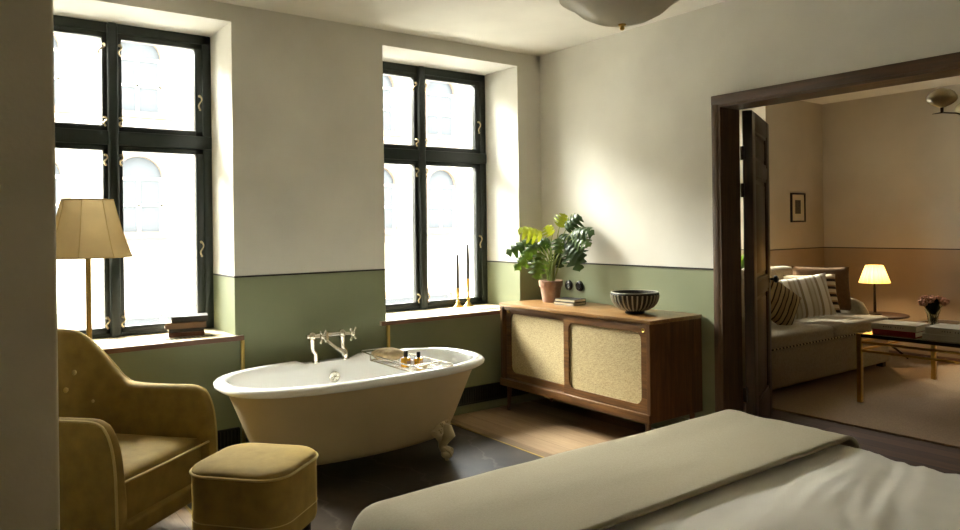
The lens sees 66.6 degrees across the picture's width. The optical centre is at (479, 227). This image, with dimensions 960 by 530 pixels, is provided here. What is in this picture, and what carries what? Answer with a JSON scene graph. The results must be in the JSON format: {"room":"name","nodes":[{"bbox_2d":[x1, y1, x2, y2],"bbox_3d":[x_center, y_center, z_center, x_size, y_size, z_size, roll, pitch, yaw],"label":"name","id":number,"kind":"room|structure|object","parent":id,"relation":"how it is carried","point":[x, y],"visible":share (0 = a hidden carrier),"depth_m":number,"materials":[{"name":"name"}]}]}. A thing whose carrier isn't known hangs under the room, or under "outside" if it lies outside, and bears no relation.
{"room":"hotel room","nodes":[
{"label":"hotel room","id":0,"kind":"room"},
{"bbox_2d":[0,0,59,529],"bbox_3d":[-1.873,0.026,2.183,1.045,2.800,0.120,-1,0,-36],"label":"wall","id":1,"kind":"structure","parent":0,"point":[29,414],"depth_m":2.40,"materials":[{"name":"grey paint"}]},
{"bbox_2d":[187,424,541,529],"bbox_3d":[-0.409,1.457,3.881,1.925,0.100,2.300,-1,0,-36],"label":"rug","id":2,"kind":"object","parent":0,"point":[345,489],"depth_m":4.21,"materials":[{"name":"dark grey marble"}]},
{"bbox_2d":[189,443,317,529],"bbox_3d":[-0.934,1.180,3.053,0.451,0.470,0.421,-1,0,13],"label":"ottoman","id":3,"kind":"object","parent":2,"relation":"on","point":[244,486],"visible":1,"depth_m":2.88,"materials":[{"name":"yellow fabric"}]},
{"bbox_2d":[191,443,315,479],"bbox_3d":[-0.937,0.967,3.053,0.437,0.043,0.407,-1,0,13],"label":"cushion","id":4,"kind":"object","parent":3,"relation":"on","point":[244,461],"depth_m":2.96,"materials":[{"name":"yellow fabric"}]},
{"bbox_2d":[213,327,484,464],"bbox_3d":[-0.712,1.020,4.310,1.638,0.782,0.854,-1,0,-36],"label":"bathtub","id":5,"kind":"object","parent":2,"relation":"on","point":[346,408],"visible":0.77,"depth_m":4.08,"materials":[{"name":"white ceramic"}]},
{"bbox_2d":[306,327,356,363],"bbox_3d":[-0.913,0.734,4.555,0.319,0.205,0.138,-1,0,-36],"label":"mixer tap","id":6,"kind":"object","parent":5,"relation":"on","point":[324,337],"depth_m":4.57,"materials":[{"name":"silver metal"}]},
{"bbox_2d":[213,347,484,398],"bbox_3d":[-0.712,1.034,4.310,1.634,0.445,0.846,-1,0,-36],"label":"basin","id":7,"kind":"object","parent":5,"relation":"in","point":[355,376],"depth_m":4.28,"materials":[{"name":"white ceramic"}]},
{"bbox_2d":[360,347,452,372],"bbox_3d":[-0.466,0.818,4.491,0.219,0.050,0.818,-1,0,-36],"label":"rack","id":8,"kind":"object","parent":5,"relation":"on","point":[393,363],"visible":0.72,"depth_m":4.40,"materials":[{"name":"silver metal"}]},
{"bbox_2d":[371,347,403,359],"bbox_3d":[-0.579,0.798,4.619,0.230,0.073,0.193,-1,0,31],"label":"sponge","id":9,"kind":"object","parent":8,"relation":"on","point":[391,353],"visible":0.8,"depth_m":4.55,"materials":[{"name":"beige"}]},
{"bbox_2d":[401,350,410,367],"bbox_3d":[-0.444,0.786,4.376,0.048,0.096,0.047,-1,0,36],"label":"oil bottle","id":10,"kind":"object","parent":8,"relation":"on","point":[406,360],"visible":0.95,"depth_m":4.36,"materials":[{"name":"orange glass"}]},
{"bbox_2d":[414,352,422,364],"bbox_3d":[-0.370,0.791,4.406,0.042,0.084,0.041,-1,0,36],"label":"oil bottle","id":11,"kind":"object","parent":8,"relation":"on","point":[418,360],"visible":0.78,"depth_m":4.39,"materials":[{"name":"orange glass"}]},
{"bbox_2d":[416,365,427,369],"bbox_3d":[-0.342,0.821,4.296,0.055,0.025,0.085,-1,0,14],"label":"soap bar","id":12,"kind":"object","parent":8,"relation":"on","point":[421,366],"visible":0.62,"depth_m":4.26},
{"bbox_2d":[450,422,543,457],"bbox_3d":[0.372,1.421,4.456,0.015,0.052,2.300,-1,0,-36],"label":"trim","id":13,"kind":"structure","parent":2,"relation":"on","point":[450,422],"depth_m":4.80,"materials":[{"name":"gold metal"}]},
{"bbox_2d":[53,0,823,443],"bbox_3d":[0.291,-0.002,6.161,9.247,2.800,0.520,-1,0,-36],"label":"wall","id":14,"kind":"structure","parent":0,"point":[297,134],"depth_m":4.86,"materials":[{"name":"beige paint"}]},
{"bbox_2d":[53,15,243,353],"bbox_3d":[-2.155,-0.280,4.332,1.315,1.966,0.540,-1,0,-36],"label":"window","id":15,"kind":"structure","parent":14,"relation":"in","point":[111,138],"depth_m":4.53,"materials":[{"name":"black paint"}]},
{"bbox_2d":[98,335,214,346],"bbox_3d":[-2.056,0.672,4.219,1.020,0.002,0.075,-1,0,-36],"label":"window sill","id":16,"kind":"structure","parent":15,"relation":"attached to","point":[199,336],"depth_m":4.32,"materials":[{"name":"metal"}]},
{"bbox_2d":[168,331,204,336],"bbox_3d":[-1.829,0.654,4.551,0.205,0.026,0.150,-1,0,-24],"label":"book","id":17,"kind":"object","parent":15,"relation":"on","point":[192,333],"visible":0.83,"depth_m":4.48,"materials":[{"name":"red fabric"}]},
{"bbox_2d":[166,327,203,332],"bbox_3d":[-1.837,0.630,4.549,0.200,0.022,0.140,-1,0,-29],"label":"book","id":18,"kind":"object","parent":17,"relation":"on","point":[202,328],"visible":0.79,"depth_m":4.49,"materials":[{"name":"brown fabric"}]},
{"bbox_2d":[164,320,205,329],"bbox_3d":[-1.835,0.600,4.546,0.235,0.038,0.165,-1,0,-25],"label":"book","id":19,"kind":"object","parent":18,"relation":"on","point":[197,324],"visible":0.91,"depth_m":4.47,"materials":[{"name":"brown leather"}]},
{"bbox_2d":[171,313,207,322],"bbox_3d":[-1.812,0.563,4.560,0.210,0.034,0.150,-1,0,-23],"label":"book","id":20,"kind":"object","parent":19,"relation":"on","point":[194,317],"visible":1,"depth_m":4.50,"materials":[{"name":"grey paper"}]},
{"bbox_2d":[217,427,239,450],"bbox_3d":[-1.969,1.301,4.153,1.209,0.128,0.014,-1,0,-36],"label":"trim","id":21,"kind":"structure","parent":14,"relation":"attached to","point":[231,436],"depth_m":4.47,"materials":[{"name":"black paint"}]},
{"bbox_2d":[240,340,245,442],"bbox_3d":[-1.466,1.059,4.524,0.022,0.724,0.018,-1,0,-36],"label":"trim","id":22,"kind":"structure","parent":14,"relation":"attached to","point":[242,342],"depth_m":4.51,"materials":[{"name":"gold metal"}]},
{"bbox_2d":[213,261,527,277],"bbox_3d":[-1.508,0.305,4.775,4.700,0.010,0.434,-1,0,-36],"label":"trim","id":23,"kind":"structure","parent":14,"relation":"attached to","point":[487,261],"depth_m":4.80,"materials":[{"name":"black wood"}]},
{"bbox_2d":[386,325,389,346],"bbox_3d":[-0.640,1.048,5.131,0.022,0.724,0.018,-1,0,-36],"label":"trim","id":24,"kind":"structure","parent":14,"relation":"attached to","point":[387,326],"depth_m":5.12,"materials":[{"name":"gold metal"}]},
{"bbox_2d":[246,393,543,442],"bbox_3d":[-0.970,1.354,4.888,3.718,0.120,0.014,-1,0,-36],"label":"baseboard","id":25,"kind":"structure","parent":14,"relation":"attached to","point":[480,406],"depth_m":5.67,"materials":[{"name":"black paint"}]},
{"bbox_2d":[380,61,499,325],"bbox_3d":[-0.323,-0.303,5.681,1.316,1.966,0.540,-1,0,-36],"label":"window","id":26,"kind":"structure","parent":14,"relation":"in","point":[418,154],"depth_m":5.81,"materials":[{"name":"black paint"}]},
{"bbox_2d":[391,307,499,318],"bbox_3d":[-0.224,0.648,5.568,1.021,0.002,0.075,-1,0,-36],"label":"windowsill","id":27,"kind":"structure","parent":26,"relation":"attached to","point":[493,308],"depth_m":5.52,"materials":[{"name":"paint"}]},
{"bbox_2d":[453,288,463,307],"bbox_3d":[-0.179,0.570,5.952,0.094,0.156,0.094,-1,0,-36],"label":"candlestick","id":28,"kind":"object","parent":26,"relation":"on","point":[457,305],"visible":1,"depth_m":5.94,"materials":[{"name":"gold metal"}]},
{"bbox_2d":[456,253,459,287],"bbox_3d":[-0.182,0.348,5.952,0.027,0.287,0.026,-1,0,-36],"label":"taper candle","id":29,"kind":"object","parent":28,"relation":"on","point":[457,255],"visible":1,"depth_m":5.94,"materials":[{"name":"grey wax"}]},
{"bbox_2d":[463,279,473,306],"bbox_3d":[-0.097,0.533,6.013,0.094,0.227,0.094,-1,0,-36],"label":"candlestick","id":30,"kind":"object","parent":26,"relation":"on","point":[468,303],"visible":0.99,"depth_m":6.00,"materials":[{"name":"gold metal"}]},
{"bbox_2d":[466,243,469,278],"bbox_3d":[-0.100,0.271,6.013,0.027,0.297,0.026,-1,0,-36],"label":"taper candle","id":31,"kind":"object","parent":30,"relation":"on","point":[467,245],"visible":1,"depth_m":6.00,"materials":[{"name":"grey wax"}]},
{"bbox_2d":[457,382,528,406],"bbox_3d":[-0.060,1.277,5.559,1.409,0.128,0.014,-1,0,-36],"label":"trim","id":32,"kind":"structure","parent":14,"relation":"attached to","point":[492,391],"depth_m":5.63,"materials":[{"name":"black paint"}]},
{"bbox_2d":[790,193,805,221],"bbox_3d":[3.596,-0.225,8.258,0.290,0.330,0.022,-1,0,-36],"label":"framed picture","id":33,"kind":"object","parent":14,"relation":"attached to","point":[797,200],"visible":1,"depth_m":8.25},
{"bbox_2d":[795,200,800,213],"bbox_3d":[3.594,-0.233,8.256,0.115,0.155,0.001,-1,0,-36],"label":"print","id":34,"kind":"object","parent":33,"relation":"attached to","point":[797,202],"depth_m":8.26},
{"bbox_3d":[2.463,-0.340,7.732,1.335,1.966,0.540,-1,0,-36],"label":"window","id":35,"kind":"structure","parent":14,"relation":"in","visible":0},
{"bbox_2d":[741,253,743,268],"bbox_3d":[2.831,0.426,8.006,0.204,0.360,0.205,-1,0,22],"label":"plant","id":36,"kind":"object","parent":35,"relation":"on","point":[742,256],"visible":0.16,"depth_m":7.95,"materials":[{"name":"green plant"}]},
{"bbox_2d":[146,350,959,529],"bbox_3d":[2.108,1.424,3.592,9.397,0.100,5.750,-1,0,-36],"label":"floor","id":37,"kind":"structure","parent":0,"point":[543,427],"depth_m":4.96,"materials":[{"name":"brown wood"}]},
{"bbox_2d":[56,198,132,338],"bbox_3d":[-2.060,0.639,3.853,0.410,1.578,0.410,-1,0,-36],"label":"floor lamp","id":38,"kind":"object","parent":37,"relation":"on","point":[87,229],"visible":0.66,"depth_m":3.74,"materials":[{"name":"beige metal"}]},
{"bbox_2d":[57,329,217,529],"bbox_3d":[-1.723,0.955,3.286,0.788,0.940,0.761,-1,0,13],"label":"armchair","id":39,"kind":"object","parent":37,"relation":"on","point":[128,448],"visible":0.62,"depth_m":3.34,"materials":[{"name":"yellow fabric"}]},
{"bbox_2d":[499,299,702,431],"bbox_3d":[0.794,0.981,5.171,0.517,0.822,1.482,-1,0,-36],"label":"sideboard","id":40,"kind":"object","parent":37,"relation":"on","point":[646,368],"visible":0.93,"depth_m":4.76,"materials":[{"name":"brown wood"}]},
{"bbox_2d":[506,213,594,302],"bbox_3d":[0.552,0.231,5.574,0.691,0.684,0.283,-1,0,17],"label":"potted plant","id":41,"kind":"object","parent":40,"relation":"on","point":[573,248],"visible":1,"depth_m":5.54,"materials":[{"name":"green plant"}]},
{"bbox_2d":[553,301,585,305],"bbox_3d":[0.666,0.561,5.444,0.135,0.020,0.200,-1,0,-39],"label":"book","id":42,"kind":"object","parent":40,"relation":"on","point":[555,302],"visible":0.79,"depth_m":5.38,"materials":[{"name":"beige paper"}]},
{"bbox_2d":[555,297,585,302],"bbox_3d":[0.673,0.539,5.447,0.130,0.022,0.195,-1,0,-42],"label":"book","id":43,"kind":"object","parent":42,"relation":"on","point":[563,299],"visible":1,"depth_m":5.41,"materials":[{"name":"beige paper"}]},
{"bbox_2d":[610,289,659,313],"bbox_3d":[1.029,0.496,4.855,0.326,0.142,0.325,-1,0,-36],"label":"bowl","id":44,"kind":"object","parent":40,"relation":"on","point":[633,301],"visible":1,"depth_m":4.75,"materials":[{"name":"grey ceramic"}]},
{"bbox_2d":[743,355,959,448],"bbox_3d":[4.460,1.337,4.970,2.980,0.014,4.880,-1,0,-36],"label":"carpet","id":45,"kind":"object","parent":37,"relation":"on","point":[901,397],"visible":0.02,"depth_m":5.70,"materials":[{"name":"beige carpet"}]},
{"bbox_2d":[741,266,888,389],"bbox_3d":[2.840,0.873,6.808,2.040,0.955,0.986,-1,0,-36],"label":"sofa","id":46,"kind":"object","parent":45,"relation":"on","point":[810,348],"visible":0.31,"depth_m":6.35,"materials":[{"name":"beige fabric"}]},
{"bbox_2d":[771,276,801,324],"bbox_3d":[2.642,0.667,6.482,0.560,0.544,0.204,-1,0,-9],"label":"cushion","id":47,"kind":"object","parent":46,"relation":"on","point":[784,302],"visible":0.68,"depth_m":6.42,"materials":[{"name":"fabric"}]},
{"bbox_2d":[771,321,832,348],"bbox_3d":[2.488,0.920,6.425,1.008,0.126,0.770,-1,0,-36],"label":"seat cushion","id":48,"kind":"object","parent":46,"relation":"on","point":[798,335],"depth_m":6.16,"materials":[{"name":"beige fabric"}]},
{"bbox_2d":[779,273,836,319],"bbox_3d":[2.964,0.643,6.716,0.568,0.446,0.201,-1,0,5],"label":"cushion","id":49,"kind":"object","parent":46,"relation":"on","point":[813,290],"visible":0.61,"depth_m":6.65,"materials":[{"name":"beige fabric"}]},
{"bbox_2d":[783,274,840,312],"bbox_3d":[3.179,0.635,6.998,0.499,0.378,0.177,-1,0,-3],"label":"cushion","id":50,"kind":"object","parent":46,"relation":"on","point":[830,278],"visible":0.14,"depth_m":6.97,"materials":[{"name":"fabric"}]},
{"bbox_2d":[791,266,850,310],"bbox_3d":[3.394,0.603,7.248,0.595,0.447,0.188,-1,0,-2],"label":"cushion","id":51,"kind":"object","parent":46,"relation":"on","point":[841,273],"visible":0.39,"depth_m":7.22,"materials":[{"name":"brown fabric"}]},
{"bbox_2d":[793,313,887,337],"bbox_3d":[3.310,0.909,7.030,1.008,0.126,0.770,-1,0,-36],"label":"seat cushion","id":52,"kind":"object","parent":46,"relation":"on","point":[845,325],"depth_m":6.71,"materials":[{"name":"beige fabric"}]},
{"bbox_2d":[868,311,909,358],"bbox_3d":[4.099,1.111,7.513,0.560,0.437,0.560,-1,0,-36],"label":"side table","id":53,"kind":"object","parent":45,"relation":"on","point":[891,315],"visible":0.3,"depth_m":7.41,"materials":[{"name":"brown wood"}]},
{"bbox_2d":[859,265,890,314],"bbox_3d":[4.057,0.639,7.511,0.297,0.505,0.292,-1,0,-36],"label":"table lamp","id":54,"kind":"object","parent":53,"relation":"on","point":[871,274],"visible":0.94,"depth_m":7.44,"materials":[{"name":"beige fabric"}]},
{"bbox_2d":[856,319,959,401],"bbox_3d":[3.735,1.073,5.675,1.341,0.532,0.946,-1,0,-36],"label":"coffee table","id":55,"kind":"object","parent":45,"relation":"on","point":[868,334],"visible":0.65,"depth_m":5.57,"materials":[{"name":"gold metal"}]},
{"bbox_2d":[872,328,924,337],"bbox_3d":[3.219,0.794,5.583,0.260,0.040,0.310,-1,0,-36],"label":"book","id":56,"kind":"object","parent":55,"relation":"on","point":[874,331],"visible":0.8,"depth_m":5.48,"materials":[{"name":"red paper"}]},
{"bbox_2d":[871,319,930,332],"bbox_3d":[3.219,0.751,5.590,0.271,0.045,0.320,-1,0,-38],"label":"book","id":57,"kind":"object","parent":56,"relation":"on","point":[896,325],"visible":0.96,"depth_m":5.53,"materials":[{"name":"beige paper"}]},
{"bbox_2d":[925,309,940,324],"bbox_3d":[3.651,0.734,5.889,0.116,0.150,0.116,-1,0,-36],"label":"flower vase","id":58,"kind":"object","parent":55,"relation":"on","point":[932,315],"visible":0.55,"depth_m":5.86,"materials":[{"name":"clear glass"}]},
{"bbox_2d":[918,295,949,309],"bbox_3d":[3.649,0.665,5.898,0.272,0.250,0.145,-1,0,1],"label":"bouquet","id":59,"kind":"object","parent":58,"relation":"in","point":[929,302],"visible":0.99,"depth_m":5.85,"materials":[{"name":"pink plant"}]},
{"bbox_2d":[922,333,959,342],"bbox_3d":[3.457,0.790,5.268,0.290,0.042,0.380,-1,0,-38],"label":"book","id":60,"kind":"object","parent":55,"relation":"on","point":[955,339],"visible":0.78,"depth_m":5.23,"materials":[{"name":"grey paper"}]},
{"bbox_2d":[925,323,959,336],"bbox_3d":[3.463,0.744,5.266,0.281,0.050,0.360,-1,0,-38],"label":"book","id":61,"kind":"object","parent":60,"relation":"on","point":[941,328],"visible":1,"depth_m":5.26,"materials":[{"name":"grey paper"}]},
{"bbox_3d":[1.000,0.814,1.773,1.860,1.150,2.145,-1,0,-36],"label":"bed","id":62,"kind":"object","parent":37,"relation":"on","visible":0},
{"bbox_2d":[603,444,959,529],"bbox_3d":[0.965,1.035,1.826,1.796,0.486,2.072,-1,0,-36],"label":"duvet","id":63,"kind":"object","parent":62,"relation":"on","point":[837,487],"visible":0.37,"depth_m":2.15,"materials":[{"name":"white fabric"}]},
{"bbox_2d":[351,409,859,529],"bbox_3d":[0.517,1.051,2.434,1.832,0.557,0.597,-1,0,-36],"label":"throw blanket","id":64,"kind":"object","parent":63,"relation":"on","point":[600,486],"visible":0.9,"depth_m":2.26,"materials":[{"name":"beige fabric"}]},
{"bbox_2d":[210,0,959,103],"bbox_3d":[1.916,-1.498,3.801,9.397,0.150,6.270,-1,0,-36],"label":"ceiling","id":65,"kind":"structure","parent":0,"point":[530,27],"depth_m":4.92,"materials":[{"name":"paint"}]},
{"bbox_2d":[559,0,678,30],"bbox_3d":[0.659,-1.159,3.400,0.588,0.484,0.588,-1,0,-36],"label":"ceiling lamp","id":66,"kind":"object","parent":65,"relation":"hanging from","point":[608,13],"visible":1,"depth_m":3.32,"materials":[{"name":"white glass"}]},
{"bbox_2d":[926,88,959,114],"bbox_3d":[4.058,-1.127,5.455,0.986,0.646,1.073,-1,0,-44],"label":"chandelier","id":67,"kind":"object","parent":65,"relation":"hanging from","point":[941,98],"visible":1,"depth_m":5.45,"materials":[{"name":"brown metal"}]},
{"bbox_2d":[540,0,959,418],"bbox_3d":[2.233,-0.027,3.791,0.165,2.800,5.600,-1,0,-36],"label":"wall","id":68,"kind":"structure","parent":0,"point":[626,131],"depth_m":4.92,"materials":[{"name":"beige paint"}]},
{"bbox_2d":[565,280,572,289],"bbox_3d":[0.695,0.453,5.736,0.014,0.082,0.082,-1,0,-36],"label":"wall socket","id":69,"kind":"object","parent":68,"relation":"attached to","point":[568,284],"visible":1,"depth_m":5.73,"materials":[{"name":"black plastic"}]},
{"bbox_2d":[575,281,583,290],"bbox_3d":[0.766,0.452,5.640,0.014,0.082,0.082,-1,0,-36],"label":"wall socket","id":70,"kind":"object","parent":68,"relation":"attached to","point":[579,285],"visible":1,"depth_m":5.63,"materials":[{"name":"black plastic"}]},
{"bbox_2d":[544,397,689,428],"bbox_3d":[1.015,1.329,5.319,0.014,0.120,1.646,-1,0,-36],"label":"baseboard","id":71,"kind":"structure","parent":68,"relation":"attached to","point":[678,419],"depth_m":5.06,"materials":[{"name":"paint"}]},
{"bbox_2d":[547,261,712,269],"bbox_3d":[2.169,0.258,3.741,0.005,0.010,5.600,-1,0,-36],"label":"trim","id":72,"kind":"structure","parent":68,"relation":"attached to","point":[547,261],"depth_m":5.08,"materials":[{"name":"black wood"}]},
{"bbox_2d":[711,105,742,412],"bbox_3d":[2.057,0.268,4.030,0.211,2.215,1.679,-1,0,-36],"label":"trim","id":73,"kind":"structure","parent":68,"relation":"attached to","point":[724,121],"depth_m":4.63,"materials":[{"name":"brown wood"}]},
{"bbox_2d":[740,110,778,418],"bbox_3d":[1.914,0.305,5.034,0.190,2.127,0.810,-1,0,29],"label":"door","id":74,"kind":"structure","parent":68,"relation":"in","point":[754,150],"depth_m":4.85,"materials":[{"name":"brown wood"}]},
{"bbox_2d":[711,52,959,109],"bbox_3d":[2.042,-0.801,4.030,0.213,0.077,1.679,-1,0,-36],"label":"trim","id":75,"kind":"structure","parent":68,"relation":"attached to","point":[947,65],"depth_m":3.97,"materials":[{"name":"brown wood"}]},
{"bbox_2d":[741,247,959,250],"bbox_3d":[3.880,0.235,5.268,4.233,0.010,6.030,-1,0,-36],"label":"trim","id":76,"kind":"structure","parent":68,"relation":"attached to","point":[812,247],"depth_m":8.09,"materials":[{"name":"black wood"}]},
{"bbox_2d":[822,84,959,321],"bbox_3d":[5.768,-0.073,6.393,0.150,2.800,5.600,-1,0,-36],"label":"wall","id":77,"kind":"structure","parent":0,"point":[891,166],"depth_m":7.95,"materials":[{"name":"beige paint"}]},
{"bbox_2d":[889,340,959,358],"bbox_3d":[4.021,1.294,5.094,4.232,0.110,5.600,-1,0,-36],"label":"baseboard","id":78,"kind":"structure","parent":77,"relation":"attached to","point":[900,343],"depth_m":7.72,"materials":[{"name":"beige paint"}]},
{"label":"outside","id":79,"kind":"structure","parent":0,"visible":0},
{"bbox_3d":[-7.428,5.749,25.309,70.000,0.100,39.400,-1,0,-36],"label":"street","id":80,"kind":"object","parent":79,"visible":0},
{"bbox_2d":[54,33,473,329],"bbox_3d":[-7.139,-1.331,23.105,60.000,14.050,3.400,-1,0,-36],"label":"building","id":81,"kind":"structure","parent":80,"relation":"on","point":[157,82],"depth_m":20.25,"materials":[{"name":"paint"}]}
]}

